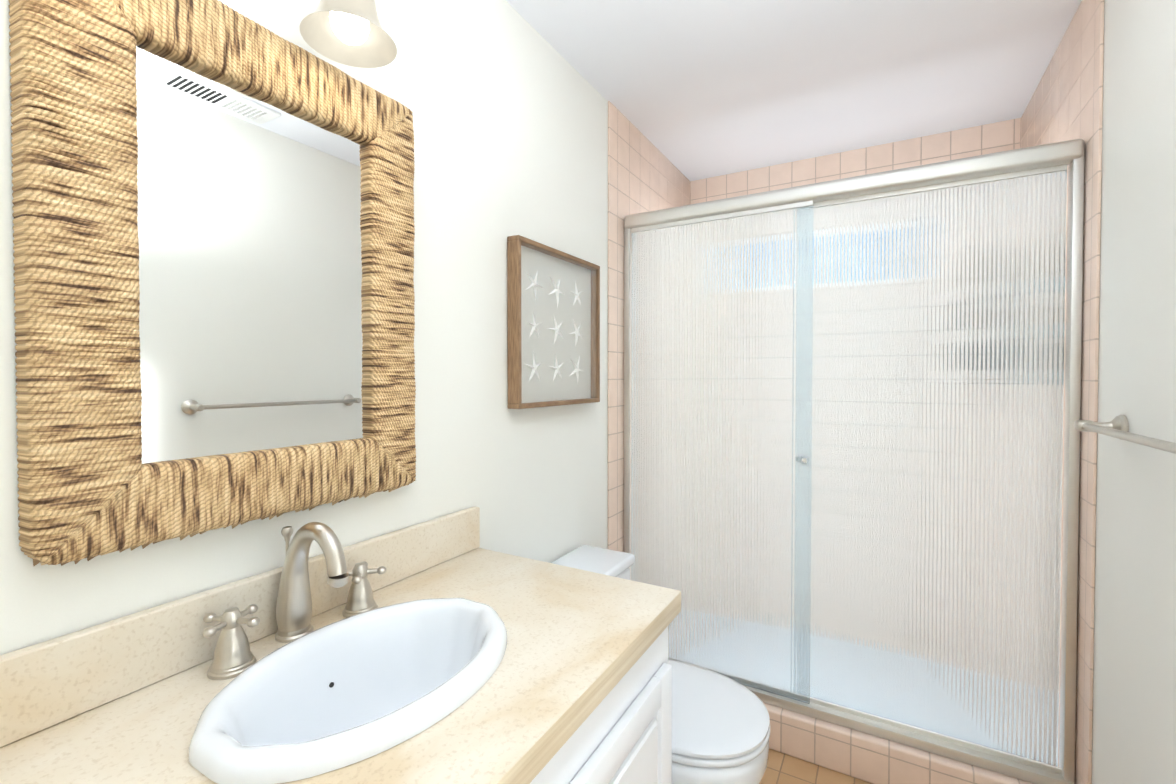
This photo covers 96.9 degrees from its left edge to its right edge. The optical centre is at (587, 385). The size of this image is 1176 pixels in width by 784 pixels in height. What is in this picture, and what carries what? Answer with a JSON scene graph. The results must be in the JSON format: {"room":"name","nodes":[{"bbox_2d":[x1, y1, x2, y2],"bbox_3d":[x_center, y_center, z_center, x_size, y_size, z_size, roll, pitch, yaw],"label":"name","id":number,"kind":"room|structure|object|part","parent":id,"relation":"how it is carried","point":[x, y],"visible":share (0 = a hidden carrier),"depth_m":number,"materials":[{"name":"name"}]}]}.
{"room":"bathroom","nodes":[
{"label":"bathroom","id":0,"kind":"room"},
{"bbox_2d":[0,0,607,654],"bbox_3d":[-0.372,0.099,1.351,0.100,2.370,3.758,1,1,30],"label":"wall","id":1,"kind":"structure","parent":0,"point":[504,102],"depth_m":1.32,"materials":[{"name":"beige paint"}]},
{"bbox_2d":[9,0,415,565],"bbox_3d":[-0.541,-0.183,0.897,0.044,0.840,0.607,1,1,30],"label":"mirror","id":2,"kind":"object","parent":1,"relation":"attached to","point":[214,230],"visible":1,"depth_m":0.80,"materials":[{"name":"wicker"}]},
{"bbox_3d":[-0.548,-0.189,0.901,0.004,0.618,0.396,1,1,30],"label":"glass","id":3,"kind":"part","parent":2,"relation":"part of","materials":[{"name":"silver metal"}]},
{"bbox_2d":[0,506,479,747],"bbox_3d":[-0.601,0.379,0.826,0.020,0.106,1.250,1,1,30],"label":"backsplash","id":4,"kind":"structure","parent":1,"relation":"attached to","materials":[{"name":"stone"}]},
{"bbox_2d":[300,0,396,67],"bbox_3d":[-0.532,-0.737,0.727,0.222,0.318,0.680,1,1,30],"label":"sconce","id":5,"kind":"object","parent":1,"relation":"attached to","point":[352,33],"visible":1,"depth_m":0.89,"materials":[{"name":"white glass"}]},
{"bbox_3d":[-0.403,-0.636,0.882,0.062,0.110,0.062,1,1,30],"label":"bulb","id":6,"kind":"part","parent":5,"relation":"part of","materials":[{"name":"white glass"}]},
{"bbox_2d":[507,235,599,408],"bbox_3d":[-0.093,-0.182,1.684,0.042,0.490,0.480,1,1,30],"label":"picture frame","id":7,"kind":"object","parent":1,"relation":"attached to","point":[553,316],"visible":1,"depth_m":1.61,"materials":[{"name":"brown wood"}]},
{"bbox_2d":[608,101,690,551],"bbox_3d":[0.319,0.080,2.449,0.008,2.370,0.966,1,1,30],"label":"tiled wall","id":8,"kind":"structure","parent":1,"relation":"attached to","point":[645,174],"depth_m":2.11,"materials":[{"name":"pink tile"}]},
{"bbox_2d":[506,0,1081,181],"bbox_3d":[0.288,-1.130,0.953,1.620,0.100,3.758,1,1,30],"label":"ceiling","id":9,"kind":"structure","parent":0,"point":[691,90],"depth_m":1.79,"materials":[{"name":"paint"}]},
{"bbox_2d":[760,749,871,783],"bbox_3d":[0.288,1.340,0.995,1.620,0.100,3.758,1,1,30],"label":"floor","id":10,"kind":"structure","parent":0,"point":[782,768],"depth_m":1.72,"materials":[{"name":"tile"}]},
{"bbox_2d":[0,506,680,783],"bbox_3d":[-0.350,0.763,0.689,0.599,1.064,1.250,1,1,30],"label":"bathroom vanity","id":11,"kind":"object","parent":10,"relation":"on","point":[445,649],"visible":1,"depth_m":0.79,"materials":[{"name":"beige stone"}]},
{"bbox_2d":[202,604,259,679],"bbox_3d":[-0.544,0.387,0.797,0.089,0.093,0.089,1,1,30],"label":"handle","id":12,"kind":"object","parent":11,"relation":"on","point":[228,649],"depth_m":0.79,"materials":[{"name":"silver metal"}]},
{"bbox_2d":[275,522,348,642],"bbox_3d":[-0.462,0.330,0.875,0.167,0.204,0.058,1,1,30],"label":"faucet","id":13,"kind":"object","parent":11,"relation":"on","point":[293,600],"depth_m":0.88,"materials":[{"name":"silver metal"}]},
{"bbox_2d":[188,598,506,783],"bbox_3d":[-0.319,0.495,0.787,0.334,0.178,0.462,1,1,30],"label":"sink","id":14,"kind":"object","parent":11,"relation":"in","point":[347,700],"depth_m":0.78,"materials":[{"name":"white ceramic"}]},
{"bbox_2d":[342,561,385,617],"bbox_3d":[-0.433,0.383,0.991,0.072,0.093,0.072,1,1,30],"label":"handle","id":15,"kind":"object","parent":11,"relation":"on","point":[360,599],"depth_m":0.98,"materials":[{"name":"silver metal"}]},
{"bbox_3d":[0.022,0.862,0.816,0.019,0.592,0.563,1,1,30],"label":"door","id":16,"kind":"part","parent":11,"relation":"part of","materials":[{"name":"white wood"}]},
{"bbox_2d":[551,545,769,783],"bbox_3d":[0.157,0.926,1.481,0.686,0.712,0.490,1,1,30],"label":"toilet","id":17,"kind":"object","parent":10,"relation":"on","point":[720,729],"visible":0.38,"depth_m":1.32,"materials":[{"name":"ceramic"}]},
{"bbox_3d":[-0.050,0.586,1.594,0.209,0.036,0.490,1,1,30],"label":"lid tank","id":18,"kind":"part","parent":17,"relation":"part of","materials":[{"name":"ceramic"}]},
{"bbox_3d":[-0.007,0.943,1.575,0.300,0.675,0.470,1,1,30],"label":"tank","id":19,"kind":"part","parent":17,"relation":"part of","materials":[{"name":"ceramic"}]},
{"bbox_3d":[0.234,0.861,1.436,0.504,0.028,0.378,1,1,30],"label":"lid","id":20,"kind":"part","parent":17,"relation":"part of","materials":[{"name":"ceramic"}]},
{"bbox_3d":[0.234,0.886,1.436,0.508,0.017,0.380,1,1,30],"label":"seat","id":21,"kind":"part","parent":17,"relation":"part of","materials":[{"name":"ceramic"}]},
{"bbox_2d":[1092,0,1175,783],"bbox_3d":[0.947,0.112,0.596,0.100,2.370,3.758,1,1,30],"label":"wall","id":22,"kind":"structure","parent":0,"point":[1134,710],"depth_m":1.14,"materials":[{"name":"beige paint"}]},
{"bbox_2d":[1020,0,1104,783],"bbox_3d":[1.552,0.092,1.760,0.008,2.370,0.936,1,1,30],"label":"tiled wall","id":23,"kind":"structure","parent":22,"relation":"attached to","point":[1065,103],"depth_m":1.42,"materials":[{"name":"pink tile"}]},
{"bbox_2d":[763,702,1033,783],"bbox_3d":[0.765,1.206,1.826,1.404,0.140,0.130,1,1,30],"label":"shower curb","id":24,"kind":"structure","parent":23,"relation":"attached to","point":[869,758],"depth_m":1.68,"materials":[{"name":"pink tile"}]},
{"bbox_2d":[624,139,1084,783],"bbox_3d":[0.764,0.225,1.808,1.398,1.822,0.066,1,1,30],"label":"shower door","id":25,"kind":"structure","parent":24,"relation":"on","point":[894,559],"depth_m":1.71,"materials":[{"name":"glass"}]},
{"bbox_2d":[631,200,816,232],"bbox_3d":[0.472,-0.625,1.945,0.682,0.020,0.012,1,1,30],"label":"rail","id":26,"kind":"object","parent":25,"relation":"attached to","point":[807,203],"depth_m":1.91,"materials":[{"name":"metal"}]},
{"bbox_2d":[801,457,807,463],"bbox_3d":[0.743,0.256,1.787,0.024,0.024,0.021,1,1,30],"label":"door knob","id":27,"kind":"object","parent":25,"relation":"attached to","point":[804,460],"visible":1,"depth_m":1.78,"materials":[{"name":"silver metal"}]},
{"bbox_2d":[817,164,1066,206],"bbox_3d":[1.041,-0.620,1.651,0.718,0.020,0.012,1,1,30],"label":"rail","id":28,"kind":"object","parent":25,"relation":"attached to","point":[903,191],"depth_m":1.61,"materials":[{"name":"metal"}]},
{"bbox_2d":[1074,415,1175,453],"bbox_3d":[1.031,0.101,0.930,0.085,0.058,0.738,1,1,30],"label":"towel rail","id":29,"kind":"object","parent":22,"relation":"attached to","point":[1117,427],"visible":1,"depth_m":1.09,"materials":[{"name":"silver metal"}]},
{"bbox_3d":[1.200,0.096,1.225,0.085,0.058,0.058,1,1,30],"label":"post","id":30,"kind":"part","parent":29,"relation":"part of","materials":[{"name":"silver metal"}]},
{"bbox_3d":[1.197,0.078,2.561,1.420,2.370,0.100,1,1,30],"label":"wall","id":31,"kind":"structure","parent":0,"visible":0},
{"bbox_2d":[691,118,1020,203],"bbox_3d":[1.195,0.078,2.557,1.404,2.370,0.108,1,1,30],"label":"tiled wall","id":32,"kind":"structure","parent":31,"relation":"attached to","point":[1001,136],"depth_m":2.42,"materials":[{"name":"pink tile"}]}
]}

